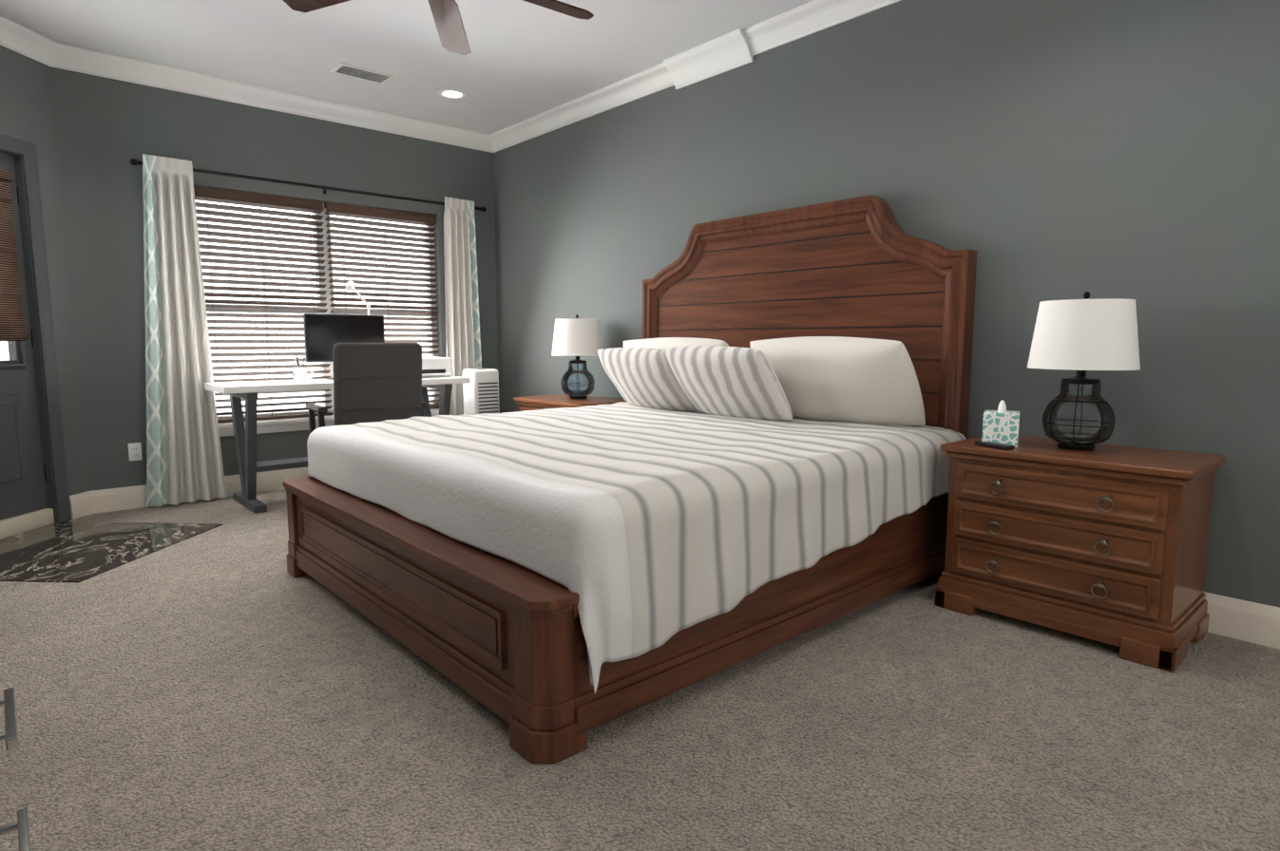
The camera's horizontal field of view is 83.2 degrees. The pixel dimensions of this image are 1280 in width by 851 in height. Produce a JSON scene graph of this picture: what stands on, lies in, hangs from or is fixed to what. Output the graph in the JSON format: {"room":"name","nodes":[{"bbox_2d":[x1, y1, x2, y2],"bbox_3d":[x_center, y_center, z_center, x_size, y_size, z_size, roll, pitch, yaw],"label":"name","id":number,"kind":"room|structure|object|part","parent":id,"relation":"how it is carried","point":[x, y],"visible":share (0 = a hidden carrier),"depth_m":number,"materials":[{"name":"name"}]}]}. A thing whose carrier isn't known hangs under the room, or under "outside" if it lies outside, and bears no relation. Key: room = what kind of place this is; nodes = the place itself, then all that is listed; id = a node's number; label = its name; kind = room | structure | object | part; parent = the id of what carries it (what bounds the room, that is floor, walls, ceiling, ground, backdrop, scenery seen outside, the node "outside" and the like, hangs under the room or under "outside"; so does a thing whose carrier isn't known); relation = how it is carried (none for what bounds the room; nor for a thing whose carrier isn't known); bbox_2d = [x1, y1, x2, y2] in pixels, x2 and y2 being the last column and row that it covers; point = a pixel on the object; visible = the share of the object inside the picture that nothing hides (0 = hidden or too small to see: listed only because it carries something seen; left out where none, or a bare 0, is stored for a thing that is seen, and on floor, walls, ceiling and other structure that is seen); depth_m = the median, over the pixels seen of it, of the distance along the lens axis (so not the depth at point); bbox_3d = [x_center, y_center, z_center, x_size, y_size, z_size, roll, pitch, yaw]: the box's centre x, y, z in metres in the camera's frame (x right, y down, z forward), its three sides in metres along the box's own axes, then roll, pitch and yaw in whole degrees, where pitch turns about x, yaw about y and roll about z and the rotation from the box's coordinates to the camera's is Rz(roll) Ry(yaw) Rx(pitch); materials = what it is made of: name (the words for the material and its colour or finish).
{"room":"bedroom and office","nodes":[
{"label":"bedroom and office","id":0,"kind":"room"},
{"bbox_2d":[0,45,88,496],"bbox_3d":[-3.513,-0.736,3.621,0.160,2.740,1.372,0,7,3],"label":"wall","id":1,"kind":"structure","parent":0,"point":[27,110],"depth_m":4.17,"materials":[{"name":"grey paint"}]},
{"bbox_2d":[0,152,48,520],"bbox_3d":[-3.459,-0.454,3.674,0.115,1.978,0.860,0,7,3],"label":"entry door","id":2,"kind":"structure","parent":1,"relation":"in","point":[23,485],"depth_m":4.01,"materials":[{"name":"grey paint"}]},
{"bbox_2d":[0,169,29,341],"bbox_3d":[-3.433,-0.881,3.615,0.038,0.910,0.696,0,7,3],"label":"window blind","id":3,"kind":"object","parent":2,"relation":"attached to","point":[12,328],"depth_m":3.91,"materials":[{"name":"brown wood"}]},
{"bbox_2d":[0,133,71,539],"bbox_3d":[-3.499,-0.451,3.670,0.177,2.163,1.026,0,7,3],"label":"door frame","id":4,"kind":"structure","parent":1,"relation":"attached to","point":[23,153],"depth_m":4.09,"materials":[{"name":"grey paint"}]},
{"bbox_2d":[50,66,497,491],"bbox_3d":[-2.367,-0.936,5.312,3.215,2.740,0.160,-6,9,-41],"label":"wall","id":5,"kind":"structure","parent":0,"point":[107,129],"depth_m":4.56,"materials":[{"name":"grey paint"}]},
{"bbox_2d":[127,442,142,461],"bbox_3d":[-3.205,0.168,4.577,0.070,0.114,0.008,-6,9,-41],"label":"outlet","id":6,"kind":"object","parent":5,"relation":"attached to","point":[134,451],"visible":1,"depth_m":4.57,"materials":[{"name":"white plastic"}]},
{"bbox_2d":[130,158,486,211],"bbox_3d":[-2.202,-1.697,5.191,2.428,0.060,0.104,-6,9,-41],"label":"curtain rod","id":7,"kind":"object","parent":5,"relation":"attached to","point":[133,162],"visible":0.83,"depth_m":5.06,"materials":[{"name":"black metal"}]},
{"bbox_2d":[142,153,227,507],"bbox_3d":[-2.961,-0.580,4.591,0.455,2.178,0.091,-6,9,-41],"label":"curtain","id":8,"kind":"object","parent":7,"relation":"hanging from","point":[183,458],"visible":1,"depth_m":4.59,"materials":[{"name":"white fabric"}]},
{"bbox_2d":[443,196,481,416],"bbox_3d":[-1.448,-0.739,5.931,0.357,2.178,0.088,-6,9,-41],"label":"curtain","id":9,"kind":"object","parent":7,"relation":"hanging from","point":[463,334],"visible":0.73,"depth_m":5.88,"materials":[{"name":"white fabric"}]},
{"bbox_2d":[194,199,439,437],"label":"window","id":10,"kind":"structure","parent":5,"relation":"in","point":[272,426],"depth_m":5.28,"materials":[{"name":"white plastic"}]},
{"bbox_2d":[193,185,439,422],"bbox_3d":[-2.295,-0.852,5.320,1.716,1.555,0.056,-6,9,-41],"label":"window blinds","id":11,"kind":"object","parent":10,"relation":"attached to","point":[238,198],"visible":0.73,"depth_m":5.15,"materials":[{"name":"brown wood"}]},
{"bbox_2d":[0,0,813,134],"bbox_3d":[-0.308,-1.988,2.128,4.185,0.100,7.435,-6,9,-41],"label":"ceiling","id":12,"kind":"structure","parent":0,"point":[522,61],"depth_m":4.08,"materials":[{"name":"white paint"}]},
{"bbox_2d":[330,62,393,84],"bbox_3d":[-1.752,-2.217,4.553,0.330,0.017,0.180,-6,9,-41],"label":"ceiling vent","id":13,"kind":"object","parent":12,"relation":"in","point":[346,69],"visible":0.98,"depth_m":4.54,"materials":[{"name":"grey metal"}]},
{"bbox_2d":[282,0,593,55],"bbox_3d":[-0.754,-1.782,2.700,1.238,0.445,1.180,-6,9,-41],"label":"ceiling fan","id":14,"kind":"object","parent":12,"relation":"hanging from","point":[449,25],"visible":1,"depth_m":3.02,"materials":[{"name":"brown wood"}]},
{"bbox_2d":[438,89,466,98],"bbox_3d":[-1.284,-2.267,4.933,0.188,0.008,0.188,-6,9,-41],"label":"recessed light","id":15,"kind":"object","parent":12,"relation":"in","point":[451,93],"visible":0.96,"depth_m":4.93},
{"bbox_2d":[0,489,1279,850],"bbox_3d":[-0.308,0.832,2.463,4.185,0.100,7.435,-6,9,-41],"label":"floor carpet","id":16,"kind":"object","parent":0,"point":[230,683],"depth_m":1.94,"materials":[{"name":"beige carpet"}]},
{"bbox_2d":[0,687,30,850],"bbox_3d":[-1.069,0.533,0.820,0.564,0.880,0.679,-6,9,-41],"label":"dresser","id":17,"kind":"object","parent":16,"relation":"on","point":[9,735],"visible":1,"depth_m":1.01,"materials":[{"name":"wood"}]},
{"bbox_2d":[0,521,222,583],"bbox_3d":[-2.944,0.630,3.716,0.985,0.006,1.010,0,7,3],"label":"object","id":18,"kind":"structure","parent":16,"relation":"on","point":[76,552],"depth_m":3.72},
{"bbox_2d":[204,376,470,514],"bbox_3d":[-2.043,0.076,5.055,1.620,0.790,0.540,-6,9,-41],"label":"desk","id":19,"kind":"object","parent":16,"relation":"on","point":[249,465],"visible":0.65,"depth_m":4.64,"materials":[{"name":"white wood"}]},
{"bbox_2d":[292,355,314,382],"bbox_3d":[-2.216,-0.375,4.739,0.117,0.178,0.080,-6,9,-41],"label":"cup","id":20,"kind":"object","parent":19,"relation":"on","point":[299,374],"visible":1,"depth_m":4.70,"materials":[{"name":"white ceramic"}]},
{"bbox_2d":[303,313,384,380],"bbox_3d":[-2.047,-0.546,5.032,0.544,0.450,0.180,-6,9,-41],"label":"monitor","id":21,"kind":"object","parent":19,"relation":"on","point":[324,334],"visible":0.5,"depth_m":4.96,"materials":[{"name":"black plastic"}]},
{"bbox_2d":[345,281,370,315],"bbox_3d":[-1.985,-0.682,5.165,0.310,0.687,0.301,-6,9,-41],"label":"desk lamp","id":22,"kind":"object","parent":19,"relation":"on","point":[350,286],"visible":0.5,"depth_m":5.09,"materials":[{"name":"white plastic"}]},
{"bbox_2d":[421,356,451,378],"bbox_3d":[-1.646,-0.438,5.378,0.400,0.152,0.360,-6,9,-41],"label":"printer","id":23,"kind":"object","parent":19,"relation":"on","point":[435,367],"visible":0.56,"depth_m":5.34,"materials":[{"name":"white plastic"}]},
{"bbox_2d":[305,343,426,434],"bbox_3d":[-1.653,0.025,4.381,0.634,1.051,0.685,-5,8,-35],"label":"office chair","id":24,"kind":"object","parent":16,"relation":"on","point":[376,382],"visible":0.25,"depth_m":4.08,"materials":[{"name":"grey leather"}]},
{"bbox_2d":[462,367,499,415],"bbox_3d":[-1.258,-0.034,5.745,0.220,0.846,0.223,-6,9,-41],"label":"heater","id":25,"kind":"object","parent":16,"relation":"on","point":[481,391],"visible":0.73,"depth_m":5.63,"materials":[{"name":"white plastic"}]},
{"bbox_2d":[513,394,628,411],"bbox_3d":[-0.461,0.141,5.060,0.512,0.660,0.786,-6,9,-41],"label":"nightstand","id":26,"kind":"object","parent":16,"relation":"on","point":[538,403],"visible":0.08,"depth_m":4.95,"materials":[{"name":"brown wood"}]},
{"bbox_2d":[552,314,602,399],"bbox_3d":[-0.434,-0.480,5.018,0.360,0.582,0.360,-6,9,-41],"label":"table lamp","id":27,"kind":"object","parent":26,"relation":"on","point":[577,337],"visible":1,"depth_m":4.88,"materials":[{"name":"white fabric"}]},
{"bbox_2d":[282,194,977,764],"bbox_3d":[-0.085,-0.191,3.238,2.322,1.749,2.248,-6,9,-41],"label":"bed","id":28,"kind":"object","parent":16,"relation":"on","point":[757,463],"visible":0.98,"depth_m":2.64,"materials":[{"name":"white fabric"}]},
{"bbox_3d":[-0.110,0.467,3.296,2.257,0.428,2.122,-6,9,-41],"label":"frame","id":29,"kind":"part","parent":28,"relation":"part of","materials":[{"name":"brown wood"}]},
{"bbox_2d":[306,399,969,694],"bbox_3d":[-0.069,0.250,3.304,2.137,0.517,2.249,-6,9,-41],"label":"comforter","id":30,"kind":"object","parent":28,"relation":"on","point":[667,531],"depth_m":2.36,"materials":[{"name":"white fabric"}]},
{"bbox_3d":[0.747,-0.279,3.977,0.090,1.749,2.098,-6,9,-41],"label":"headboard","id":31,"kind":"part","parent":28,"relation":"part of","materials":[{"name":"brown wood"}]},
{"bbox_2d":[934,436,1226,672],"bbox_3d":[1.629,0.417,2.733,0.512,0.660,0.806,-6,9,-41],"label":"nightstand","id":32,"kind":"object","parent":16,"relation":"on","point":[1106,544],"visible":0.98,"depth_m":2.52,"materials":[{"name":"brown wood"}]},
{"bbox_2d":[974,440,1014,450],"bbox_3d":[1.349,0.074,2.745,0.044,0.016,0.150,-3,7,-22],"label":"remote control","id":33,"kind":"object","parent":32,"relation":"on","point":[1000,446],"visible":0.92,"depth_m":2.72,"materials":[{"name":"black plastic"}]},
{"bbox_2d":[981,400,1020,447],"bbox_3d":[1.406,-0.013,2.806,0.124,0.174,0.124,4,8,28],"label":"tissue box","id":34,"kind":"object","parent":32,"relation":"on","point":[1001,425],"visible":0.9,"depth_m":2.76,"materials":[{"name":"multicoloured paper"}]},
{"bbox_2d":[1027,291,1140,450],"bbox_3d":[1.645,-0.204,2.688,0.360,0.582,0.360,-6,9,-41],"label":"table lamp","id":35,"kind":"object","parent":32,"relation":"on","point":[1080,336],"visible":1,"depth_m":2.57,"materials":[{"name":"white fabric"}]},
{"bbox_2d":[493,0,1279,608],"bbox_3d":[1.194,-0.736,3.626,0.160,2.740,7.435,-6,9,-41],"label":"wall","id":36,"kind":"structure","parent":0,"point":[1033,152],"depth_m":3.03,"materials":[{"name":"grey paint"}]},
{"bbox_2d":[0,0,901,152],"bbox_3d":[-0.308,-1.868,2.143,3.865,0.143,7.115,-6,9,-41],"label":"crown molding","id":37,"kind":"structure","parent":36,"relation":"attached to","point":[738,47],"depth_m":4.46,"materials":[{"name":"white paint"}]},
{"bbox_2d":[69,467,1279,649],"bbox_3d":[-0.308,0.712,2.449,3.865,0.142,7.115,-6,9,-41],"label":"baseboard","id":38,"kind":"structure","parent":36,"relation":"attached to","point":[1249,621],"depth_m":2.65,"materials":[{"name":"white paint"}]},
{"label":"outside","id":39,"kind":"structure","parent":0,"visible":0},
{"bbox_2d":[0,341,9,360],"bbox_3d":[-4.048,-0.668,3.646,0.010,3.000,2.200,0,7,3],"label":"window","id":40,"kind":"structure","parent":39,"point":[3,348],"depth_m":4.53,"materials":[{"name":"glass"}]}
]}

